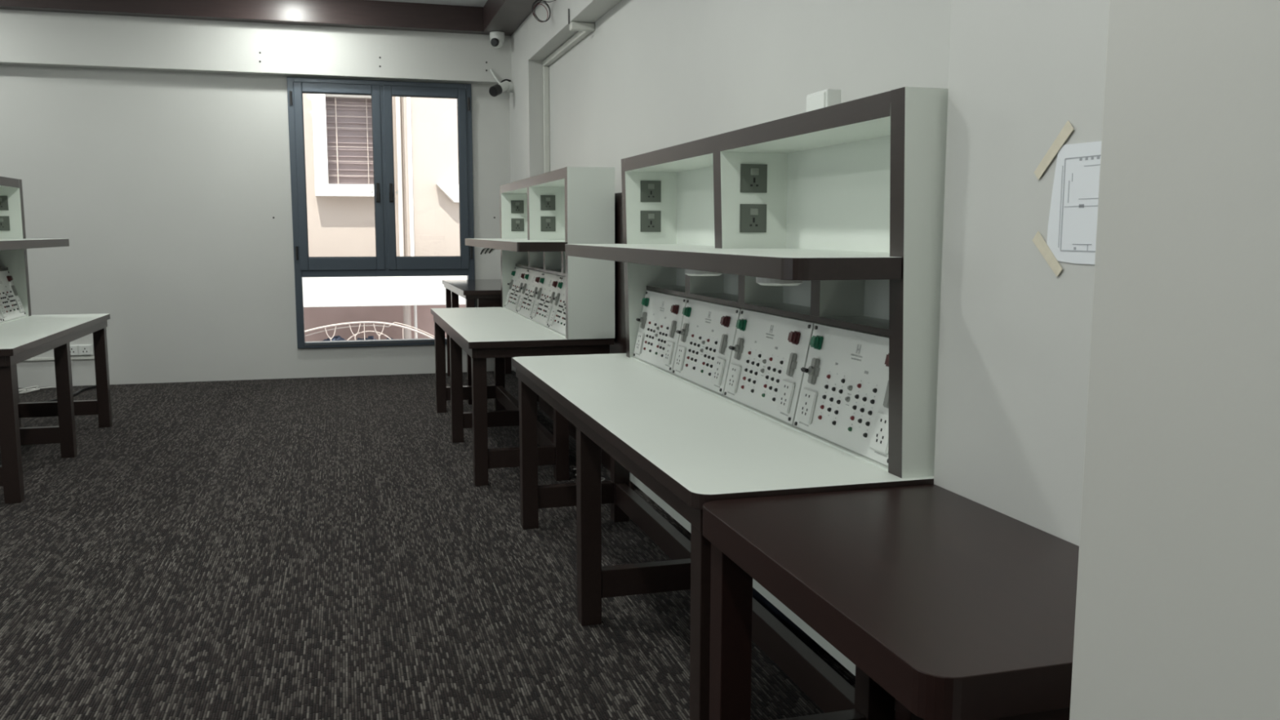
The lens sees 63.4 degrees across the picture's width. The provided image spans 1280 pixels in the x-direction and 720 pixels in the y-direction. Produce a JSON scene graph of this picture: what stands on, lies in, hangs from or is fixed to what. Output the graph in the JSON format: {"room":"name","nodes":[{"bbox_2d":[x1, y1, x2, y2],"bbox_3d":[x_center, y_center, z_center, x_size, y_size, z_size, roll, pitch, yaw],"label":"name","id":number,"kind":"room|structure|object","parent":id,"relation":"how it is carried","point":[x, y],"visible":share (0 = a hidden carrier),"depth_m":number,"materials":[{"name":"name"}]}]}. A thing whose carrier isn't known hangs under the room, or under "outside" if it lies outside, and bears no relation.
{"room":"electronics workshop","nodes":[
{"label":"electronics workshop","id":0,"kind":"room"},
{"bbox_2d":[0,8,511,84],"bbox_3d":[-4.798,-2.707,8.400,7.520,0.620,0.153,-2,7,-16],"label":"beam","id":1,"kind":"structure","parent":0,"point":[27,37],"depth_m":8.75,"materials":[{"name":"paint"}]},
{"bbox_2d":[0,64,513,387],"bbox_3d":[-4.719,-1.417,8.767,8.187,3.270,0.203,-2,7,-16],"label":"wall","id":2,"kind":"structure","parent":0,"point":[170,192],"depth_m":8.91,"materials":[{"name":"paint"}]},
{"bbox_2d":[25,357,54,360],"bbox_3d":[-5.048,-0.008,8.730,0.215,0.023,0.029,-2,7,-16],"label":"wall socket","id":3,"kind":"object","parent":2,"relation":"attached to","point":[36,358],"depth_m":8.73,"materials":[{"name":"white plastic"}]},
{"bbox_2d":[70,344,94,359],"bbox_3d":[-4.738,-0.069,8.811,0.180,0.125,0.029,-2,7,-16],"label":"wall socket","id":4,"kind":"object","parent":2,"relation":"attached to","point":[80,349],"depth_m":8.80,"materials":[{"name":"white plastic"}]},
{"bbox_2d":[0,0,483,34],"bbox_3d":[-4.885,-2.889,8.201,7.255,0.210,0.140,-2,7,-16],"label":"trim","id":5,"kind":"structure","parent":2,"relation":"attached to","point":[366,14],"depth_m":8.71,"materials":[{"name":"laminate"}]},
{"bbox_2d":[286,76,475,348],"bbox_3d":[-2.309,-1.309,9.382,1.590,2.370,0.155,-2,7,-16],"label":"window","id":6,"kind":"structure","parent":2,"relation":"in","point":[386,263],"depth_m":9.29,"materials":[{"name":"grey metal"}]},
{"bbox_2d":[0,370,855,719],"bbox_3d":[-2.950,1.036,2.809,8.187,0.120,13.130,-2,7,-16],"label":"floor","id":7,"kind":"structure","parent":0,"point":[313,548],"depth_m":3.98,"materials":[{"name":"carpet"}]},
{"bbox_2d":[18,386,56,394],"bbox_3d":[-4.988,0.135,8.556,0.246,0.245,0.528,1,7,8],"label":"cable","id":8,"kind":"object","parent":7,"relation":"on","point":[28,389],"visible":0.66,"depth_m":8.49,"materials":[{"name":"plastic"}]},
{"bbox_2d":[0,176,112,503],"bbox_3d":[-3.632,-0.233,5.854,0.735,1.643,2.180,-2,7,-16],"label":"laboratory bench","id":9,"kind":"object","parent":7,"relation":"on","point":[24,335],"visible":1,"depth_m":6.08,"materials":[{"name":"white laminate"}]},
{"bbox_2d":[0,302,7,317],"bbox_3d":[-3.895,-0.307,6.331,0.008,0.094,0.088,-18,11,-13],"label":"socket","id":10,"kind":"object","parent":9,"relation":"attached to","point":[3,313],"depth_m":6.33,"materials":[{"name":"white plastic"}]},
{"bbox_2d":[0,195,8,210],"bbox_3d":[-4.097,-1.005,6.634,0.092,0.092,0.009,-2,7,-16],"label":"socket","id":11,"kind":"object","parent":9,"relation":"attached to","point":[4,200],"depth_m":6.64,"materials":[{"name":"grey plastic"}]},
{"bbox_2d":[0,216,9,230],"bbox_3d":[-4.097,-0.877,6.650,0.092,0.092,0.009,-2,7,-16],"label":"socket","id":12,"kind":"object","parent":9,"relation":"attached to","point":[4,220],"depth_m":6.65,"materials":[{"name":"grey plastic"}]},
{"bbox_2d":[11,284,17,295],"bbox_3d":[-4.021,-0.448,6.667,0.014,0.068,0.032,-18,11,-13],"label":"toggle switch","id":13,"kind":"object","parent":9,"relation":"attached to","point":[14,291],"depth_m":6.65,"materials":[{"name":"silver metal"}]},
{"bbox_2d":[14,297,24,312],"bbox_3d":[-3.997,-0.355,6.680,0.008,0.094,0.084,-18,11,-13],"label":"socket","id":14,"kind":"object","parent":9,"relation":"attached to","point":[20,302],"depth_m":6.68,"materials":[{"name":"white plastic"}]},
{"bbox_2d":[0,238,69,250],"bbox_3d":[-3.706,-0.640,5.756,0.493,0.049,2.102,-2,7,-16],"label":"shelf","id":15,"kind":"object","parent":9,"relation":"attached to","point":[6,244],"depth_m":6.14,"materials":[{"name":"white laminate"}]},
{"bbox_2d":[44,385,96,401],"bbox_3d":[-4.547,0.311,7.955,0.088,0.042,1.846,0,7,-2],"label":"cable","id":16,"kind":"object","parent":7,"relation":"on","point":[77,392],"visible":0.37,"depth_m":8.45,"materials":[{"name":"black plastic"}]},
{"bbox_2d":[441,279,538,404],"bbox_3d":[-1.260,-0.204,8.766,0.640,0.872,1.770,-2,7,-16],"label":"side table","id":17,"kind":"object","parent":7,"relation":"on","point":[487,292],"visible":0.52,"depth_m":8.30,"materials":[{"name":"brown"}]},
{"bbox_2d":[431,166,614,486],"bbox_3d":[-0.826,-0.306,6.476,0.762,1.643,2.394,-2,7,-16],"label":"laboratory bench","id":18,"kind":"object","parent":7,"relation":"on","point":[553,303],"visible":0.99,"depth_m":5.61,"materials":[{"name":"white laminate"}]},
{"bbox_2d":[480,248,497,254],"bbox_3d":[-1.081,-0.788,7.443,0.132,0.065,0.022,-2,7,-16],"label":"cable ends","id":19,"kind":"object","parent":18,"relation":"attached to","point":[484,249],"visible":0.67,"depth_m":7.43,"materials":[{"name":"black plastic"}]},
{"bbox_2d":[505,291,511,304],"bbox_3d":[-0.956,-0.449,7.504,0.008,0.094,0.088,15,3,-17],"label":"socket","id":20,"kind":"object","parent":18,"relation":"attached to","point":[508,294],"depth_m":7.49,"materials":[{"name":"white plastic"}]},
{"bbox_2d":[509,279,513,289],"bbox_3d":[-0.934,-0.547,7.495,0.020,0.072,0.040,15,3,-17],"label":"toggle switch","id":21,"kind":"object","parent":18,"relation":"attached to","point":[511,283],"depth_m":7.48,"materials":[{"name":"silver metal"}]},
{"bbox_2d":[465,238,567,251],"bbox_3d":[-0.705,-0.722,6.443,0.497,0.049,2.356,-2,7,-16],"label":"shelf","id":22,"kind":"object","parent":18,"relation":"attached to","point":[506,244],"depth_m":5.60,"materials":[{"name":"white laminate"}]},
{"bbox_2d":[514,294,519,308],"bbox_3d":[-0.841,-0.403,7.108,0.008,0.094,0.084,15,3,-17],"label":"socket","id":23,"kind":"object","parent":18,"relation":"attached to","point":[517,300],"depth_m":7.08,"materials":[{"name":"white plastic"}]},
{"bbox_2d":[511,218,524,231],"bbox_3d":[-0.888,-0.981,7.527,0.092,0.092,0.009,-2,7,-16],"label":"socket","id":24,"kind":"object","parent":18,"relation":"attached to","point":[517,224],"depth_m":7.52,"materials":[{"name":"grey plastic"}]},
{"bbox_2d":[511,200,524,213],"bbox_3d":[-0.888,-1.110,7.511,0.092,0.092,0.009,-2,7,-16],"label":"socket","id":25,"kind":"object","parent":18,"relation":"attached to","point":[517,206],"depth_m":7.51,"materials":[{"name":"grey plastic"}]},
{"bbox_2d":[518,282,523,292],"bbox_3d":[-0.817,-0.496,7.098,0.014,0.068,0.032,15,3,-17],"label":"toggle switch","id":26,"kind":"object","parent":18,"relation":"attached to","point":[522,283],"depth_m":7.09,"materials":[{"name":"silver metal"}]},
{"bbox_2d":[517,296,524,310],"bbox_3d":[-0.802,-0.382,6.970,0.008,0.094,0.088,15,3,-17],"label":"socket","id":27,"kind":"object","parent":18,"relation":"attached to","point":[522,299],"depth_m":6.94,"materials":[{"name":"white plastic"}]},
{"bbox_2d":[521,283,526,293],"bbox_3d":[-0.780,-0.480,6.961,0.020,0.072,0.040,15,3,-17],"label":"toggle switch","id":28,"kind":"object","parent":18,"relation":"attached to","point":[524,287],"depth_m":6.95,"materials":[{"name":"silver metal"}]},
{"bbox_2d":[528,299,534,314],"bbox_3d":[-0.688,-0.336,6.573,0.008,0.094,0.084,15,3,-17],"label":"socket","id":29,"kind":"object","parent":18,"relation":"attached to","point":[532,304],"depth_m":6.55,"materials":[{"name":"white plastic"}]},
{"bbox_2d":[533,286,537,297],"bbox_3d":[-0.663,-0.430,6.563,0.014,0.068,0.032,15,3,-17],"label":"toggle switch","id":30,"kind":"object","parent":18,"relation":"attached to","point":[535,290],"depth_m":6.56,"materials":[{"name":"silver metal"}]},
{"bbox_2d":[532,302,538,316],"bbox_3d":[-0.649,-0.315,6.435,0.008,0.094,0.088,15,3,-17],"label":"socket","id":31,"kind":"object","parent":18,"relation":"attached to","point":[536,305],"depth_m":6.41,"materials":[{"name":"white plastic"}]},
{"bbox_2d":[537,287,542,298],"bbox_3d":[-0.627,-0.414,6.426,0.020,0.072,0.040,15,3,-17],"label":"toggle switch","id":32,"kind":"object","parent":18,"relation":"attached to","point":[539,293],"depth_m":6.41,"materials":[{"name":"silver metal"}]},
{"bbox_2d":[540,195,555,210],"bbox_3d":[-0.568,-0.970,6.396,0.092,0.092,0.009,-2,7,-16],"label":"socket","id":33,"kind":"object","parent":18,"relation":"attached to","point":[547,202],"depth_m":6.39,"materials":[{"name":"grey plastic"}]},
{"bbox_2d":[540,216,555,231],"bbox_3d":[-0.568,-0.842,6.412,0.092,0.092,0.009,-2,7,-16],"label":"socket","id":34,"kind":"object","parent":18,"relation":"attached to","point":[547,223],"depth_m":6.41,"materials":[{"name":"grey plastic"}]},
{"bbox_2d":[544,306,551,322],"bbox_3d":[-0.534,-0.269,6.039,0.008,0.094,0.084,15,3,-17],"label":"socket","id":35,"kind":"object","parent":18,"relation":"attached to","point":[548,313],"depth_m":6.01,"materials":[{"name":"white plastic"}]},
{"bbox_2d":[549,291,555,303],"bbox_3d":[-0.510,-0.363,6.029,0.014,0.068,0.032,15,3,-17],"label":"toggle switch","id":36,"kind":"object","parent":18,"relation":"attached to","point":[553,295],"depth_m":6.02,"materials":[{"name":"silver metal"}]},
{"bbox_2d":[548,307,556,324],"bbox_3d":[-0.495,-0.248,5.901,0.008,0.094,0.088,15,3,-17],"label":"socket","id":37,"kind":"object","parent":18,"relation":"attached to","point":[553,317],"depth_m":5.88,"materials":[{"name":"white plastic"}]},
{"bbox_2d":[554,293,559,305],"bbox_3d":[-0.473,-0.347,5.892,0.020,0.072,0.040,15,3,-17],"label":"toggle switch","id":38,"kind":"object","parent":18,"relation":"attached to","point":[557,299],"depth_m":5.88,"materials":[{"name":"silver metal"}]},
{"bbox_2d":[538,192,634,490],"bbox_3d":[-0.394,-0.239,6.459,0.018,1.515,2.600,-2,7,-16],"label":"wooden board","id":39,"kind":"object","parent":7,"relation":"on","point":[619,346],"visible":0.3,"depth_m":5.42,"materials":[{"name":"brown laminate"}]},
{"bbox_2d":[512,86,948,719],"bbox_3d":[0.131,0.070,3.518,0.748,1.632,2.541,-2,7,-16],"label":"laboratory bench","id":40,"kind":"object","parent":7,"relation":"on","point":[783,276],"visible":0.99,"depth_m":3.00,"materials":[{"name":"white laminate"}]},
{"bbox_2d":[634,331,644,354],"bbox_3d":[-0.002,-0.076,4.529,0.008,0.094,0.088,10,4,-17],"label":"socket","id":41,"kind":"object","parent":40,"relation":"attached to","point":[640,342],"depth_m":4.51,"materials":[{"name":"white plastic"}]},
{"bbox_2d":[640,311,647,328],"bbox_3d":[0.012,-0.174,4.518,0.020,0.072,0.040,10,4,-17],"label":"toggle switch","id":42,"kind":"object","parent":40,"relation":"attached to","point":[643,319],"depth_m":4.51,"materials":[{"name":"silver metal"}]},
{"bbox_2d":[640,210,661,231],"bbox_3d":[0.047,-0.609,4.549,0.092,0.092,0.009,-2,7,-16],"label":"socket","id":43,"kind":"object","parent":40,"relation":"attached to","point":[650,220],"depth_m":4.54,"materials":[{"name":"grey plastic"}]},
{"bbox_2d":[640,180,661,202],"bbox_3d":[0.047,-0.737,4.533,0.092,0.092,0.009,-2,7,-16],"label":"socket","id":44,"kind":"object","parent":40,"relation":"attached to","point":[651,190],"depth_m":4.53,"materials":[{"name":"grey plastic"}]},
{"bbox_2d":[662,339,675,364],"bbox_3d":[0.114,-0.030,4.126,0.008,0.094,0.084,10,4,-17],"label":"socket","id":45,"kind":"object","parent":40,"relation":"attached to","point":[669,352],"depth_m":4.11,"materials":[{"name":"white plastic"}]},
{"bbox_2d":[668,320,676,337],"bbox_3d":[0.131,-0.123,4.114,0.014,0.068,0.032,10,4,-17],"label":"toggle switch","id":46,"kind":"object","parent":40,"relation":"attached to","point":[673,334],"depth_m":4.11,"materials":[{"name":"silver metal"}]},
{"bbox_2d":[673,345,686,371],"bbox_3d":[0.154,-0.008,3.985,0.008,0.094,0.088,10,4,-17],"label":"socket","id":47,"kind":"object","parent":40,"relation":"attached to","point":[681,355],"depth_m":3.97,"materials":[{"name":"white plastic"}]},
{"bbox_2d":[680,323,688,342],"bbox_3d":[0.168,-0.106,3.974,0.020,0.072,0.040,10,4,-17],"label":"toggle switch","id":48,"kind":"object","parent":40,"relation":"attached to","point":[684,331],"depth_m":3.96,"materials":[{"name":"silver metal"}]},
{"bbox_2d":[684,269,722,275],"bbox_3d":[0.193,-0.270,3.144,0.116,0.028,0.116,-2,7,-16],"label":"lamp","id":49,"kind":"object","parent":40,"relation":"attached to","point":[688,272],"depth_m":3.10,"materials":[{"name":"white plastic"}]},
{"bbox_2d":[711,356,725,386],"bbox_3d":[0.271,0.038,3.582,0.008,0.094,0.084,10,4,-17],"label":"socket","id":50,"kind":"object","parent":40,"relation":"attached to","point":[718,374],"depth_m":3.57,"materials":[{"name":"white plastic"}]},
{"bbox_2d":[718,333,727,354],"bbox_3d":[0.288,-0.055,3.570,0.014,0.068,0.032,10,4,-17],"label":"toggle switch","id":51,"kind":"object","parent":40,"relation":"attached to","point":[723,344],"depth_m":3.56,"materials":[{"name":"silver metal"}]},
{"bbox_2d":[564,244,902,280],"bbox_3d":[0.234,-0.346,3.445,0.500,0.049,2.397,-2,7,-16],"label":"shelf","id":52,"kind":"object","parent":40,"relation":"attached to","point":[765,262],"depth_m":2.66,"materials":[{"name":"white laminate"}]},
{"bbox_2d":[725,362,741,393],"bbox_3d":[0.310,0.060,3.441,0.008,0.094,0.088,10,4,-17],"label":"socket","id":53,"kind":"object","parent":40,"relation":"attached to","point":[733,384],"depth_m":3.43,"materials":[{"name":"white plastic"}]},
{"bbox_2d":[733,337,743,359],"bbox_3d":[0.325,-0.038,3.430,0.020,0.072,0.040,10,4,-17],"label":"toggle switch","id":54,"kind":"object","parent":40,"relation":"attached to","point":[739,348],"depth_m":3.42,"materials":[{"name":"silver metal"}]},
{"bbox_2d":[739,204,766,232],"bbox_3d":[0.373,-0.467,3.414,0.092,0.092,0.009,-2,7,-16],"label":"socket","id":55,"kind":"object","parent":40,"relation":"attached to","point":[753,217],"depth_m":3.41,"materials":[{"name":"grey plastic"}]},
{"bbox_2d":[740,164,767,192],"bbox_3d":[0.373,-0.595,3.398,0.092,0.092,0.009,-2,7,-16],"label":"socket","id":56,"kind":"object","parent":40,"relation":"attached to","point":[753,177],"depth_m":3.39,"materials":[{"name":"grey plastic"}]},
{"bbox_2d":[755,276,802,285],"bbox_3d":[0.349,-0.202,2.600,0.116,0.028,0.116,-2,7,-16],"label":"lamp","id":57,"kind":"object","parent":40,"relation":"attached to","point":[761,281],"depth_m":2.55,"materials":[{"name":"white plastic"}]},
{"bbox_2d":[776,378,795,413],"bbox_3d":[0.427,0.106,3.038,0.008,0.094,0.084,10,4,-17],"label":"socket","id":58,"kind":"object","parent":40,"relation":"attached to","point":[785,402],"depth_m":3.03,"materials":[{"name":"white plastic"}]},
{"bbox_2d":[786,352,797,376],"bbox_3d":[0.444,0.013,3.025,0.014,0.068,0.032,10,4,-17],"label":"toggle switch","id":59,"kind":"object","parent":40,"relation":"attached to","point":[792,369],"depth_m":3.02,"materials":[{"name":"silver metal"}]},
{"bbox_2d":[796,387,817,424],"bbox_3d":[0.466,0.128,2.897,0.008,0.094,0.088,10,4,-17],"label":"socket","id":60,"kind":"object","parent":40,"relation":"attached to","point":[807,408],"depth_m":2.88,"materials":[{"name":"white plastic"}]},
{"bbox_2d":[807,357,820,384],"bbox_3d":[0.481,0.030,2.886,0.020,0.072,0.040,10,4,-17],"label":"toggle switch","id":61,"kind":"object","parent":40,"relation":"attached to","point":[814,370],"depth_m":2.87,"materials":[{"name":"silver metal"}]},
{"bbox_2d":[869,410,888,454],"bbox_3d":[0.583,0.174,2.493,0.008,0.094,0.084,10,4,-17],"label":"socket","id":62,"kind":"object","parent":40,"relation":"attached to","point":[878,440],"depth_m":2.50,"materials":[{"name":"white plastic"}]},
{"bbox_2d":[882,380,888,408],"bbox_3d":[0.600,0.082,2.481,0.014,0.068,0.032,10,4,-17],"label":"toggle switch","id":63,"kind":"object","parent":40,"relation":"attached to","point":[886,403],"depth_m":2.48,"materials":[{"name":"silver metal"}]},
{"bbox_2d":[702,484,1079,719],"bbox_3d":[0.522,0.718,1.890,0.572,0.748,0.920,-2,7,-16],"label":"side table","id":64,"kind":"object","parent":7,"relation":"on","point":[957,606],"visible":0.84,"depth_m":1.75,"materials":[{"name":"brown laminate"}]},
{"bbox_2d":[373,0,487,7],"bbox_3d":[-2.945,-2.343,2.387,8.187,0.150,13.130,-2,7,-16],"label":"ceiling","id":65,"kind":"structure","parent":0,"point":[456,2],"depth_m":8.92,"materials":[{"name":"paint"}]},
{"bbox_2d":[509,17,543,372],"bbox_3d":[-0.984,-1.465,9.196,0.167,3.270,1.020,-2,7,-16],"label":"wall pier","id":66,"kind":"object","parent":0,"point":[526,101],"visible":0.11,"depth_m":8.74,"materials":[{"name":"paint"}]},
{"bbox_2d":[488,68,513,97],"bbox_3d":[-1.234,-2.476,9.258,0.249,0.268,0.230,-2,7,-16],"label":"security camera","id":67,"kind":"object","parent":66,"relation":"attached to","point":[504,85],"visible":0.98,"depth_m":9.24,"materials":[{"name":"white plastic"}]},
{"bbox_2d":[527,0,621,61],"bbox_3d":[0.071,-2.353,5.361,0.167,0.555,6.665,-2,7,-16],"label":"beam","id":68,"kind":"structure","parent":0,"point":[544,38],"depth_m":7.49,"materials":[{"name":"paint"}]},
{"bbox_2d":[532,0,555,22],"bbox_3d":[-0.701,-2.517,7.459,0.164,0.153,0.183,-2,7,-16],"label":"cable coil","id":69,"kind":"object","parent":68,"relation":"hanging from","point":[535,2],"visible":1,"depth_m":7.47,"materials":[{"name":"black plastic"}]},
{"bbox_2d":[548,0,951,193],"bbox_3d":[0.845,-0.774,3.672,0.300,3.270,12.730,-2,7,-16],"label":"wall","id":70,"kind":"structure","parent":0,"point":[651,75],"depth_m":4.74,"materials":[{"name":"paint"}]},
{"bbox_2d":[542,66,550,173],"bbox_3d":[-0.780,-1.202,8.724,0.044,2.465,0.048,-2,7,-16],"label":"cable trunking","id":71,"kind":"object","parent":70,"relation":"attached to","point":[545,68],"visible":0.44,"depth_m":8.60,"materials":[{"name":"white plastic"}]},
{"bbox_2d":[542,8,595,66],"bbox_3d":[-0.619,-2.392,7.768,0.178,0.136,1.676,-2,7,-16],"label":"cable trunking","id":72,"kind":"object","parent":70,"relation":"attached to","point":[584,28],"visible":1,"depth_m":7.37,"materials":[{"name":"white plastic"}]},
{"bbox_2d":[805,88,840,111],"bbox_3d":[0.533,-0.736,3.027,0.050,0.090,0.140,-2,7,-16],"label":"junction box","id":73,"kind":"object","parent":70,"relation":"attached to","point":[828,97],"visible":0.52,"depth_m":2.97,"materials":[{"name":"white plastic"}]},
{"bbox_2d":[752,587,822,651],"bbox_3d":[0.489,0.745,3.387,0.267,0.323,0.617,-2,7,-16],"label":"baseboard","id":74,"kind":"structure","parent":0,"point":[796,630],"depth_m":3.19,"materials":[{"name":"black"}]},
{"bbox_2d":[933,0,1109,546],"bbox_3d":[1.558,-0.304,-0.091,0.407,3.270,5.045,-2,7,-16],"label":"wall","id":75,"kind":"structure","parent":0,"point":[1015,334],"depth_m":2.06,"materials":[{"name":"paint"}]},
{"bbox_2d":[481,0,541,35],"bbox_3d":[-0.256,-2.570,5.696,0.265,0.210,7.535,-2,7,-16],"label":"trim","id":76,"kind":"structure","parent":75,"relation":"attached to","point":[506,16],"depth_m":8.56,"materials":[{"name":"laminate"}]},
{"bbox_2d":[489,31,504,48],"bbox_3d":[-1.263,-2.830,9.179,0.132,0.137,0.145,-2,7,-16],"label":"security camera","id":77,"kind":"object","parent":76,"relation":"attached to","point":[497,37],"visible":1,"depth_m":9.13,"materials":[{"name":"white plastic"}]},
{"bbox_2d":[1031,120,1101,276],"bbox_3d":[0.805,-0.284,1.814,0.003,0.285,0.369,-2,7,-16],"label":"drawing","id":78,"kind":"object","parent":75,"relation":"attached to","point":[1072,228],"visible":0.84,"depth_m":1.89,"materials":[{"name":"white paper"}]},
{"bbox_2d":[1069,0,1279,719],"bbox_3d":[1.037,-0.334,0.146,0.465,3.270,2.190,-2,7,-16],"label":"wall column","id":79,"kind":"structure","parent":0,"point":[1177,613],"depth_m":1.05,"materials":[{"name":"paint"}]},
{"bbox_3d":[-3.627,1.045,14.781,17.000,0.100,10.050,-2,7,-16],"label":"ground","id":80,"kind":"structure","parent":0,"visible":0},
{"bbox_2d":[322,335,393,341],"bbox_3d":[-3.241,0.523,11.962,0.909,1.634,0.294,-2,7,-16],"label":"shrub","id":81,"kind":"object","parent":80,"relation":"on","point":[337,337],"visible":0.02,"depth_m":11.84,"materials":[{"name":"plant"}]},
{"bbox_2d":[304,321,434,341],"bbox_3d":[-3.099,0.469,11.657,2.163,1.816,0.056,-2,7,-16],"label":"railing","id":82,"kind":"object","parent":80,"relation":"on","point":[352,322],"visible":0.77,"depth_m":11.56,"materials":[{"name":"beige metal"}]},
{"bbox_2d":[302,93,460,257],"bbox_3d":[-3.341,-2.604,13.333,11.000,7.500,0.700,-2,7,-16],"label":"neighbouring building","id":83,"kind":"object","parent":80,"relation":"on","point":[338,128],"visible":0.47,"depth_m":13.33,"materials":[{"name":"white paint"}]},
{"bbox_2d":[303,304,466,341],"bbox_3d":[-3.037,0.272,12.601,9.000,1.975,0.150,-2,7,-16],"label":"wall","id":84,"kind":"structure","parent":80,"relation":"on","point":[313,317],"depth_m":12.36,"materials":[{"name":"beige paint"}]},
{"bbox_2d":[302,275,466,307],"bbox_3d":[-2.932,-0.924,12.089,9.000,0.525,0.900,-2,7,-16],"label":"canopy","id":85,"kind":"object","parent":84,"relation":"on","point":[324,291],"visible":0.12,"depth_m":11.63,"materials":[{"name":"white"}]},
{"bbox_2d":[402,305,411,338],"bbox_3d":[-2.742,0.310,12.298,0.090,1.975,0.088,-2,7,-16],"label":"gate post","id":86,"kind":"object","parent":80,"relation":"on","point":[406,308],"visible":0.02,"depth_m":12.17,"materials":[{"name":"beige"}]},
{"bbox_2d":[413,305,417,338],"bbox_3d":[-2.659,0.301,12.373,0.036,1.975,0.034,-2,7,-16],"label":"drain pipe","id":87,"kind":"object","parent":80,"relation":"on","point":[415,306],"visible":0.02,"depth_m":12.26,"materials":[{"name":"white"}]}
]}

